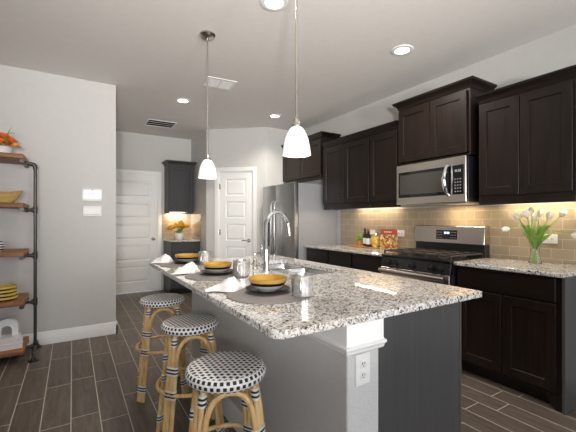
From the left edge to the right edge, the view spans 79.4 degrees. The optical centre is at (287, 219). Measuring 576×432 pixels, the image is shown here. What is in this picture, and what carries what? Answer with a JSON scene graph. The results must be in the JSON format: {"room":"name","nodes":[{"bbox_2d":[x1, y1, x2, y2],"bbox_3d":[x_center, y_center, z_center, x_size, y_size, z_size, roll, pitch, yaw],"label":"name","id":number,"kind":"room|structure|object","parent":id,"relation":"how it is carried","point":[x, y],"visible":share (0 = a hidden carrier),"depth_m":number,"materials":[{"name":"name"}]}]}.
{"room":"kitchen","nodes":[
{"label":"kitchen","id":0,"kind":"room"},
{"bbox_2d":[0,64,115,334],"bbox_3d":[-4.015,-0.112,3.815,3.610,2.743,2.180,0,0,-32],"label":"wall","id":1,"kind":"structure","parent":0,"point":[65,126],"depth_m":3.57,"materials":[{"name":"paint"}]},
{"bbox_2d":[21,322,117,344],"bbox_3d":[-3.429,1.195,2.887,3.625,0.130,0.015,0,0,-32],"label":"baseboard","id":2,"kind":"structure","parent":1,"relation":"attached to","point":[82,332],"depth_m":3.62,"materials":[{"name":"white paint"}]},
{"bbox_2d":[82,188,101,200],"bbox_3d":[-2.094,-0.263,3.712,0.190,0.132,0.024,0,0,-32],"label":"panel","id":3,"kind":"object","parent":1,"relation":"attached to","point":[87,194],"visible":1,"depth_m":3.70,"materials":[{"name":"white plastic"}]},
{"bbox_2d":[83,206,100,215],"bbox_3d":[-2.095,-0.090,3.715,0.172,0.112,0.018,0,0,-32],"label":"switch panel","id":4,"kind":"object","parent":1,"relation":"attached to","point":[87,210],"visible":1,"depth_m":3.71,"materials":[{"name":"white plastic"}]},
{"bbox_2d":[116,131,190,289],"bbox_3d":[-2.417,-0.112,6.151,1.570,2.743,0.100,0,0,-32],"label":"wall","id":5,"kind":"structure","parent":0,"point":[134,151],"depth_m":6.10,"materials":[{"name":"paint"}]},
{"bbox_2d":[116,173,156,293],"bbox_3d":[-2.666,0.237,5.929,0.813,2.021,0.110,0,0,-32],"label":"door","id":6,"kind":"structure","parent":5,"relation":"in","point":[136,195],"depth_m":5.98,"materials":[{"name":"white paint"}]},
{"bbox_2d":[116,169,160,290],"bbox_3d":[-2.684,0.206,5.970,0.949,2.107,0.106,0,0,-32],"label":"trim","id":7,"kind":"structure","parent":5,"relation":"attached to","point":[119,171],"depth_m":6.16,"materials":[{"name":"white paint"}]},
{"bbox_2d":[162,214,190,238],"bbox_3d":[-2.031,0.122,6.327,0.512,0.444,0.008,0,0,-32],"label":"backsplash","id":8,"kind":"structure","parent":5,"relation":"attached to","point":[167,219],"depth_m":6.29,"materials":[{"name":"beige tile"}]},
{"bbox_2d":[162,160,196,213],"bbox_3d":[-1.935,-0.559,6.177,0.531,0.920,0.357,0,0,-32],"label":"upper cabinet","id":9,"kind":"object","parent":5,"relation":"attached to","point":[178,175],"visible":1,"depth_m":6.06,"materials":[{"name":"wood"}]},
{"bbox_2d":[191,130,205,250],"bbox_3d":[-1.538,-0.112,6.129,0.100,2.743,0.865,0,0,-32],"label":"wall","id":10,"kind":"structure","parent":0,"point":[198,144],"depth_m":5.99,"materials":[{"name":"paint"}]},
{"bbox_2d":[191,214,200,239],"bbox_3d":[-1.650,0.122,6.207,0.008,0.444,0.600,0,0,-32],"label":"backsplash","id":11,"kind":"structure","parent":10,"relation":"attached to","point":[195,218],"depth_m":6.16,"materials":[{"name":"beige tile"}]},
{"bbox_2d":[206,127,264,257],"bbox_3d":[-0.849,-0.112,5.691,1.005,2.743,0.100,0,0,11],"label":"wall","id":12,"kind":"structure","parent":0,"point":[234,147],"depth_m":5.64,"materials":[{"name":"paint"}]},
{"bbox_2d":[219,172,251,257],"bbox_3d":[-0.860,0.237,5.643,0.577,2.021,0.094,0,0,11],"label":"door","id":13,"kind":"structure","parent":12,"relation":"in","point":[235,188],"depth_m":5.66,"materials":[{"name":"white paint"}]},
{"bbox_2d":[215,167,256,257],"bbox_3d":[-0.847,0.206,5.678,0.713,2.107,0.106,0,0,11],"label":"trim","id":14,"kind":"structure","parent":12,"relation":"attached to","point":[253,170],"depth_m":5.60,"materials":[{"name":"white paint"}]},
{"bbox_2d":[265,127,287,186],"bbox_3d":[-0.122,-0.112,5.756,0.630,2.743,0.095,0,0,-32],"label":"wall","id":15,"kind":"structure","parent":0,"point":[274,138],"depth_m":5.64,"materials":[{"name":"paint"}]},
{"bbox_2d":[0,0,575,139],"bbox_3d":[-0.853,-1.523,1.401,6.670,0.080,9.920,0,0,-32],"label":"ceiling","id":16,"kind":"structure","parent":0,"point":[154,53],"depth_m":3.01,"materials":[{"name":"paint"}]},
{"bbox_2d":[144,119,176,128],"bbox_3d":[-1.972,-1.479,5.368,0.420,0.008,0.360,0,0,-32],"label":"ceiling vent","id":17,"kind":"object","parent":16,"relation":"in","point":[150,122],"visible":1,"depth_m":5.36,"materials":[{"name":"grey metal"}]},
{"bbox_2d":[175,98,190,102],"bbox_3d":[-1.308,-1.478,4.321,0.190,0.009,0.190,0,0,-32],"label":"recessed light","id":18,"kind":"object","parent":16,"relation":"in","point":[180,100],"visible":1,"depth_m":4.30,"materials":[{"name":"white glass"}]},
{"bbox_2d":[198,30,216,178],"bbox_3d":[-0.644,-0.908,2.779,0.148,1.150,0.148,0,0,-32],"label":"pendant light","id":19,"kind":"object","parent":16,"relation":"hanging from","point":[207,170],"visible":1,"depth_m":2.75,"materials":[{"name":"white glass"}]},
{"bbox_2d":[202,76,236,89],"bbox_3d":[-0.746,-1.478,3.775,0.320,0.008,0.270,0,0,-27],"label":"ceiling vent","id":20,"kind":"object","parent":16,"relation":"in","point":[214,82],"visible":0.94,"depth_m":3.77,"materials":[{"name":"white metal"}]},
{"bbox_2d":[260,0,287,10],"bbox_3d":[-0.094,-1.478,2.367,0.190,0.009,0.190,0,0,-32],"label":"recessed light","id":21,"kind":"object","parent":16,"relation":"in","point":[271,5],"visible":1,"depth_m":2.38,"materials":[{"name":"white glass"}]},
{"bbox_2d":[268,114,280,117],"bbox_3d":[-0.186,-1.478,4.959,0.190,0.009,0.190,0,0,-32],"label":"recessed light","id":22,"kind":"object","parent":16,"relation":"in","point":[270,115],"visible":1,"depth_m":4.94,"materials":[{"name":"white paint"}]},
{"bbox_2d":[282,0,310,157],"bbox_3d":[0.044,-0.908,1.794,0.148,1.150,0.148,0,0,-32],"label":"pendant light","id":23,"kind":"object","parent":16,"relation":"hanging from","point":[296,143],"visible":1,"depth_m":1.76,"materials":[{"name":"white glass"}]},
{"bbox_2d":[391,45,413,55],"bbox_3d":[0.998,-1.478,3.034,0.190,0.009,0.190,0,0,-32],"label":"recessed light","id":24,"kind":"object","parent":16,"relation":"in","point":[399,50],"visible":1,"depth_m":3.03,"materials":[{"name":"white paint"}]},
{"bbox_2d":[0,290,575,431],"bbox_3d":[-0.853,1.285,1.401,6.670,0.050,9.920,0,0,-32],"label":"floor","id":25,"kind":"structure","parent":0,"point":[87,384],"depth_m":2.48,"materials":[{"name":"brown tile"}]},
{"bbox_2d":[0,152,41,362],"bbox_3d":[-2.847,0.343,2.964,1.198,1.834,0.474,0,0,-32],"label":"shelf","id":26,"kind":"object","parent":25,"relation":"on","point":[22,299],"visible":1,"depth_m":3.22,"materials":[{"name":"metal"}]},
{"bbox_2d":[0,241,4,250],"bbox_3d":[-2.584,0.238,3.068,0.124,0.085,0.123,0,0,-32],"label":"striped pot","id":27,"kind":"object","parent":26,"relation":"on","point":[2,244],"visible":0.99,"depth_m":3.07,"materials":[{"name":"white ceramic"}]},
{"bbox_2d":[0,294,17,300],"bbox_3d":[-2.550,0.700,3.089,0.236,0.030,0.236,0,0,-32],"label":"dish","id":28,"kind":"object","parent":26,"relation":"on","point":[16,295],"visible":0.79,"depth_m":3.07,"materials":[{"name":"yellow ceramic"}]},
{"bbox_2d":[0,291,16,297],"bbox_3d":[-2.550,0.669,3.089,0.224,0.030,0.224,0,0,-32],"label":"dish","id":29,"kind":"object","parent":28,"relation":"on","point":[15,292],"visible":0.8,"depth_m":3.06,"materials":[{"name":"yellow ceramic"}]},
{"bbox_2d":[0,288,16,293],"bbox_3d":[-2.550,0.638,3.089,0.224,0.030,0.224,0,0,-32],"label":"dish","id":30,"kind":"object","parent":29,"relation":"on","point":[14,289],"visible":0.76,"depth_m":3.06,"materials":[{"name":"yellow ceramic"}]},
{"bbox_2d":[0,284,16,290],"bbox_3d":[-2.550,0.608,3.089,0.224,0.030,0.224,0,0,-32],"label":"dish","id":31,"kind":"object","parent":30,"relation":"on","point":[3,287],"visible":1,"depth_m":3.11,"materials":[{"name":"yellow ceramic"}]},
{"bbox_2d":[0,127,20,152],"bbox_3d":[-2.541,-0.704,3.085,0.282,0.260,0.270,0,0,-32],"label":"flower pot","id":32,"kind":"object","parent":26,"relation":"on","point":[4,138],"visible":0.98,"depth_m":3.07,"materials":[{"name":"white ceramic"}]},
{"bbox_2d":[0,191,22,202],"bbox_3d":[-2.575,-0.206,3.109,0.325,0.121,0.200,0,0,-32],"label":"wooden bowl","id":33,"kind":"object","parent":26,"relation":"on","point":[5,197],"visible":0.84,"depth_m":3.09,"materials":[{"name":"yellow wood"}]},
{"bbox_2d":[0,336,22,351],"bbox_3d":[-2.538,1.117,3.097,0.270,0.048,0.220,0,0,-36],"label":"book","id":34,"kind":"object","parent":26,"relation":"on","point":[20,344],"visible":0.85,"depth_m":3.05,"materials":[{"name":"white paper"}]},
{"bbox_2d":[0,332,21,344],"bbox_3d":[-2.545,1.075,3.099,0.250,0.036,0.200,0,0,-34],"label":"book","id":35,"kind":"object","parent":34,"relation":"on","point":[8,338],"visible":1,"depth_m":3.08,"materials":[{"name":"white paper"}]},
{"bbox_2d":[0,318,18,336],"bbox_3d":[-2.554,0.977,3.152,0.170,0.160,0.050,0,0,-32],"label":"ornament","id":36,"kind":"object","parent":35,"relation":"on","point":[13,323],"visible":1,"depth_m":3.15,"materials":[{"name":"white ceramic"}]},
{"bbox_2d":[135,293,188,402],"bbox_3d":[-0.939,0.919,2.595,0.376,0.685,0.376,0,0,-22],"label":"counter stool","id":37,"kind":"object","parent":25,"relation":"on","point":[161,301],"visible":0.84,"depth_m":2.47,"materials":[{"name":"wicker"}]},
{"bbox_2d":[163,241,199,293],"bbox_3d":[-1.869,0.819,6.087,0.482,0.883,0.580,0,0,-32],"label":"base cabinet","id":38,"kind":"object","parent":25,"relation":"on","point":[170,285],"visible":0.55,"depth_m":5.85,"materials":[{"name":"wood"}]},
{"bbox_2d":[163,238,200,241],"bbox_3d":[-1.866,0.361,6.070,0.501,0.030,0.601,0,0,-32],"label":"countertop","id":39,"kind":"structure","parent":38,"relation":"on","point":[183,239],"depth_m":5.90,"materials":[{"name":"stone"}]},
{"bbox_2d":[166,221,189,238],"bbox_3d":[-1.936,0.183,6.115,0.428,0.325,0.324,0,0,-32],"label":"flower vase","id":40,"kind":"object","parent":39,"relation":"on","point":[178,235],"visible":1,"depth_m":6.05,"materials":[{"name":"white ceramic"}]},
{"bbox_2d":[155,313,224,431],"bbox_3d":[-0.565,0.919,2.004,0.376,0.685,0.376,0,0,-25],"label":"counter stool","id":41,"kind":"object","parent":25,"relation":"on","point":[191,326],"visible":0.7,"depth_m":1.91,"materials":[{"name":"wicker"}]},
{"bbox_2d":[185,351,265,431],"bbox_3d":[-0.248,0.919,1.394,0.376,0.685,0.376,0,0,-16],"label":"counter stool","id":42,"kind":"object","parent":25,"relation":"on","point":[224,374],"visible":1,"depth_m":1.31,"materials":[{"name":"wicker"}]},
{"bbox_2d":[263,182,335,259],"bbox_3d":[0.120,0.378,5.188,0.778,1.765,0.915,0,0,-32],"label":"refrigerator","id":43,"kind":"object","parent":25,"relation":"on","point":[302,203],"visible":0.52,"depth_m":4.83,"materials":[{"name":"silver metal"}]},
{"bbox_2d":[190,263,460,431],"bbox_3d":[0.020,0.818,2.252,0.781,0.885,1.956,0,0,-32],"label":"kitchen island","id":44,"kind":"object","parent":25,"relation":"on","point":[308,382],"visible":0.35,"depth_m":1.50,"materials":[{"name":"paint"}]},
{"bbox_2d":[150,255,481,338],"bbox_3d":[-0.092,0.360,2.246,1.155,0.028,2.068,0,0,-32],"label":"island countertop","id":45,"kind":"structure","parent":44,"relation":"on","point":[345,296],"depth_m":1.54,"materials":[{"name":"stone"}]},
{"bbox_2d":[160,262,202,267],"bbox_3d":[-0.789,0.344,2.688,0.384,0.005,0.384,0,0,-32],"label":"placemat","id":46,"kind":"object","parent":45,"relation":"on","point":[171,264],"visible":0.44,"depth_m":2.63,"materials":[{"name":"fabric"}]},
{"bbox_2d":[151,254,172,262],"bbox_3d":[-1.004,0.306,2.774,0.149,0.067,0.190,0,0,8],"label":"napkin","id":47,"kind":"object","parent":46,"relation":"on","point":[165,258],"visible":1,"depth_m":2.72,"materials":[{"name":"white fabric"}]},
{"bbox_2d":[173,259,198,263],"bbox_3d":[-0.794,0.331,2.729,0.212,0.020,0.212,0,0,-32],"label":"plate","id":48,"kind":"object","parent":46,"relation":"on","point":[196,260],"visible":0.57,"depth_m":2.67,"materials":[{"name":"black ceramic"}]},
{"bbox_2d":[175,253,197,261],"bbox_3d":[-0.794,0.303,2.729,0.184,0.059,0.184,0,0,-32],"label":"bowl","id":49,"kind":"object","parent":48,"relation":"on","point":[184,257],"visible":0.89,"depth_m":2.67,"materials":[{"name":"ceramic"}]},
{"bbox_2d":[198,251,211,264],"bbox_3d":[-0.630,0.294,2.648,0.111,0.094,0.117,0,0,-32],"label":"mug","id":50,"kind":"object","parent":46,"relation":"on","point":[204,256],"visible":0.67,"depth_m":2.61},
{"bbox_2d":[185,272,242,280],"bbox_3d":[-0.440,0.344,2.145,0.384,0.005,0.384,0,0,-32],"label":"placemat","id":51,"kind":"object","parent":45,"relation":"on","point":[200,276],"visible":0.47,"depth_m":2.06,"materials":[{"name":"fabric"}]},
{"bbox_2d":[171,261,199,273],"bbox_3d":[-0.656,0.305,2.229,0.149,0.069,0.190,0,0,13],"label":"napkin","id":52,"kind":"object","parent":51,"relation":"on","point":[189,268],"visible":1,"depth_m":2.20,"materials":[{"name":"white fabric"}]},
{"bbox_2d":[200,269,232,274],"bbox_3d":[-0.445,0.331,2.187,0.212,0.020,0.212,0,0,-32],"label":"plate","id":53,"kind":"object","parent":51,"relation":"on","point":[204,271],"visible":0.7,"depth_m":2.14,"materials":[{"name":"black ceramic"}]},
{"bbox_2d":[202,261,231,272],"bbox_3d":[-0.445,0.303,2.187,0.184,0.059,0.184,0,0,-32],"label":"bowl","id":54,"kind":"object","parent":53,"relation":"on","point":[214,266],"visible":0.97,"depth_m":2.13,"materials":[{"name":"ceramic"}]},
{"bbox_2d":[233,259,249,276],"bbox_3d":[-0.281,0.294,2.106,0.111,0.094,0.117,0,0,-32],"label":"mug","id":55,"kind":"object","parent":51,"relation":"on","point":[241,267],"visible":1,"depth_m":2.07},
{"bbox_2d":[252,252,260,268],"bbox_3d":[-0.218,0.287,2.473,0.082,0.117,0.039,0,0,-32],"label":"soap dispenser","id":56,"kind":"object","parent":45,"relation":"on","point":[255,253],"visible":0.94,"depth_m":2.46,"materials":[{"name":"silver metal"}]},
{"bbox_2d":[226,287,307,303],"bbox_3d":[-0.091,0.344,1.603,0.384,0.005,0.384,0,0,-32],"label":"placemat","id":57,"kind":"object","parent":45,"relation":"on","point":[243,295],"visible":0.63,"depth_m":1.52,"materials":[{"name":"fabric"}]},
{"bbox_2d":[205,276,242,291],"bbox_3d":[-0.304,0.308,1.697,0.149,0.064,0.191,0,0,20],"label":"napkin","id":58,"kind":"object","parent":57,"relation":"on","point":[231,284],"visible":1,"depth_m":1.65,"materials":[{"name":"white fabric"}]},
{"bbox_2d":[245,285,289,293],"bbox_3d":[-0.096,0.331,1.644,0.212,0.020,0.212,0,0,-32],"label":"plate","id":59,"kind":"object","parent":57,"relation":"on","point":[250,287],"visible":0.54,"depth_m":1.62,"materials":[{"name":"black ceramic"}]},
{"bbox_2d":[248,274,286,291],"bbox_3d":[-0.096,0.303,1.644,0.184,0.059,0.184,0,0,-32],"label":"bowl","id":60,"kind":"object","parent":59,"relation":"on","point":[264,282],"visible":1,"depth_m":1.59,"materials":[{"name":"ceramic"}]},
{"bbox_2d":[291,272,313,296],"bbox_3d":[0.068,0.294,1.563,0.111,0.094,0.117,0,0,-32],"label":"drinking glass","id":61,"kind":"object","parent":57,"relation":"on","point":[302,283],"visible":1,"depth_m":1.53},
{"bbox_2d":[261,210,290,272],"bbox_3d":[-0.086,0.142,2.352,0.224,0.408,0.100,0,0,-32],"label":"kitchen faucet","id":62,"kind":"object","parent":45,"relation":"on","point":[264,255],"visible":1,"depth_m":2.28,"materials":[{"name":"silver metal"}]},
{"bbox_2d":[257,263,331,274],"bbox_3d":[0.015,0.473,2.547,0.419,0.192,0.814,0,0,-32],"label":"sink","id":63,"kind":"object","parent":45,"relation":"in","point":[286,268],"visible":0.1,"depth_m":2.70,"materials":[{"name":"metal"}]},
{"bbox_2d":[355,352,369,386],"bbox_3d":[0.278,0.555,1.286,0.073,0.116,0.009,0,0,-32],"label":"wall outlet","id":64,"kind":"object","parent":44,"relation":"attached to","point":[362,361],"visible":1,"depth_m":1.28,"materials":[{"name":"white plastic"}]},
{"bbox_2d":[360,359,366,368],"bbox_3d":[0.279,0.534,1.284,0.032,0.029,0.003,0,0,-32],"label":"socket","id":65,"kind":"object","parent":64,"relation":"attached to","point":[363,362],"depth_m":1.28,"materials":[{"name":"white plastic"}]},
{"bbox_2d":[360,370,366,379],"bbox_3d":[0.279,0.576,1.284,0.032,0.029,0.003,0,0,-32],"label":"socket","id":66,"kind":"object","parent":64,"relation":"attached to","point":[363,373],"depth_m":1.28,"materials":[{"name":"white plastic"}]},
{"bbox_2d":[307,248,352,267],"bbox_3d":[0.720,0.819,4.460,0.560,0.883,0.895,0,0,-32],"label":"base cabinet","id":67,"kind":"object","parent":25,"relation":"on","point":[343,259],"visible":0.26,"depth_m":4.25,"materials":[{"name":"brown wood"}]},
{"bbox_2d":[304,244,395,256],"bbox_3d":[0.830,0.361,4.253,0.581,0.030,1.390,0,0,-32],"label":"countertop","id":68,"kind":"structure","parent":67,"relation":"on","point":[333,247],"depth_m":4.13,"materials":[{"name":"stone"}]},
{"bbox_2d":[350,245,379,248],"bbox_3d":[0.967,0.337,4.287,0.170,0.018,0.460,0,0,-32],"label":"serving board","id":69,"kind":"object","parent":68,"relation":"on","point":[359,246],"visible":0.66,"depth_m":4.21,"materials":[{"name":"brown wood"}]},
{"bbox_2d":[356,234,362,244],"bbox_3d":[0.908,0.239,4.413,0.104,0.176,0.120,0,0,-32],"label":"herb pot","id":70,"kind":"object","parent":69,"relation":"on","point":[359,238],"visible":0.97,"depth_m":4.39,"materials":[{"name":"yellow ceramic"}]},
{"bbox_2d":[363,228,366,245],"bbox_3d":[0.965,0.217,4.338,0.055,0.220,0.055,0,0,-32],"label":"bottle","id":71,"kind":"object","parent":69,"relation":"on","point":[365,233],"visible":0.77,"depth_m":4.33,"materials":[{"name":"black glass"}]},
{"bbox_2d":[366,229,370,243],"bbox_3d":[0.986,0.220,4.257,0.061,0.215,0.061,0,0,-32],"label":"bottle","id":72,"kind":"object","parent":69,"relation":"on","point":[368,236],"visible":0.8,"depth_m":4.24,"materials":[{"name":"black glass"}]},
{"bbox_2d":[370,230,379,246],"bbox_3d":[1.048,0.224,4.167,0.104,0.203,0.104,0,0,-32],"label":"pasta jar","id":73,"kind":"object","parent":69,"relation":"on","point":[375,240],"visible":0.98,"depth_m":4.13,"materials":[{"name":"yellow glass"}]},
{"bbox_2d":[380,229,397,249],"bbox_3d":[1.169,0.230,4.023,0.202,0.232,0.086,0,0,44],"label":"package","id":74,"kind":"object","parent":68,"relation":"on","point":[388,237],"visible":0.98,"depth_m":3.99,"materials":[{"name":"red cardboard"}]},
{"bbox_2d":[353,253,381,272],"bbox_3d":[1.084,0.819,3.874,0.560,0.883,0.475,0,0,-32],"label":"base cabinet","id":75,"kind":"object","parent":25,"relation":"on","point":[371,263],"visible":0.15,"depth_m":3.73,"materials":[{"name":"brown wood"}]},
{"bbox_2d":[378,225,489,286],"bbox_3d":[1.362,0.658,3.309,0.669,1.203,0.752,0,0,-32],"label":"gas range","id":76,"kind":"object","parent":25,"relation":"on","point":[436,251],"visible":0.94,"depth_m":3.23,"materials":[{"name":"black metal"}]},
{"bbox_2d":[382,252,484,263],"bbox_3d":[1.359,0.353,3.307,0.525,0.023,0.752,0,0,-32],"label":"cooktop","id":77,"kind":"object","parent":76,"relation":"in","point":[417,258],"depth_m":3.12,"materials":[{"name":"black metal"}]},
{"bbox_2d":[457,266,575,414],"bbox_3d":[1.819,0.819,2.692,0.560,0.883,0.748,0,0,-32],"label":"base cabinet","id":78,"kind":"object","parent":25,"relation":"on","point":[520,335],"visible":0.8,"depth_m":2.44,"materials":[{"name":"brown wood"}]},
{"bbox_2d":[454,258,575,277],"bbox_3d":[1.806,0.361,2.683,0.581,0.030,0.760,0,0,-32],"label":"countertop","id":79,"kind":"structure","parent":78,"relation":"on","point":[508,265],"depth_m":2.55,"materials":[{"name":"stone"}]},
{"bbox_2d":[501,207,575,263],"bbox_3d":[1.943,0.122,2.703,0.518,0.446,0.185,0,0,21],"label":"tulip vase","id":80,"kind":"object","parent":79,"relation":"on","point":[535,240],"visible":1,"depth_m":2.69,"materials":[{"name":"clear glass"}]},
{"bbox_2d":[301,25,575,264],"bbox_3d":[2.324,-0.112,2.505,0.108,2.743,8.200,0,0,-32],"label":"wall","id":81,"kind":"structure","parent":0,"point":[512,244],"depth_m":3.16,"materials":[{"name":"beige tile"}]},
{"bbox_2d":[281,131,340,183],"bbox_3d":[0.320,-0.896,5.305,0.347,0.635,1.088,0,0,-32],"label":"upper cabinet","id":82,"kind":"object","parent":81,"relation":"attached to","point":[310,168],"visible":0.65,"depth_m":5.03,"materials":[{"name":"brown wood"}]},
{"bbox_2d":[321,129,369,209],"bbox_3d":[0.833,-0.592,4.480,0.347,0.915,0.880,0,0,-32],"label":"upper cabinet","id":83,"kind":"object","parent":81,"relation":"attached to","point":[346,159],"visible":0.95,"depth_m":4.34,"materials":[{"name":"brown wood"}]},
{"bbox_2d":[367,120,400,207],"bbox_3d":[1.177,-0.592,3.926,0.347,0.915,0.425,0,0,-32],"label":"upper cabinet","id":84,"kind":"object","parent":81,"relation":"attached to","point":[384,138],"visible":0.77,"depth_m":3.84,"materials":[{"name":"brown wood"}]},
{"bbox_2d":[397,230,404,236],"bbox_3d":[1.305,0.160,4.032,0.009,0.073,0.116,0,0,-32],"label":"wall outlet","id":85,"kind":"object","parent":81,"relation":"attached to","point":[400,232],"visible":0.87,"depth_m":4.01,"materials":[{"name":"white plastic"}]},
{"bbox_2d":[392,75,496,165],"bbox_3d":[1.489,-0.886,3.387,0.387,0.655,0.866,0,0,-32],"label":"upper cabinet","id":86,"kind":"object","parent":81,"relation":"attached to","point":[442,122],"visible":0.8,"depth_m":3.19,"materials":[{"name":"brown wood"}]},
{"bbox_2d":[397,155,478,206],"bbox_3d":[1.456,-0.346,3.369,0.464,0.412,0.750,0,0,-32],"label":"microwave","id":87,"kind":"object","parent":86,"relation":"attached to","point":[453,180],"visible":0.98,"depth_m":3.18,"materials":[{"name":"silver metal"}]},
{"bbox_2d":[476,64,575,204],"bbox_3d":[1.926,-0.589,2.721,0.347,0.930,0.723,0,0,-32],"label":"upper cabinet","id":88,"kind":"object","parent":81,"relation":"attached to","point":[527,128],"visible":1,"depth_m":2.62,"materials":[{"name":"brown wood"}]},
{"bbox_2d":[542,234,557,243],"bbox_3d":[2.087,0.155,2.775,0.009,0.073,0.116,0,0,-32],"label":"wall outlet","id":89,"kind":"object","parent":81,"relation":"attached to","point":[553,239],"visible":0.66,"depth_m":2.75,"materials":[{"name":"white plastic"}]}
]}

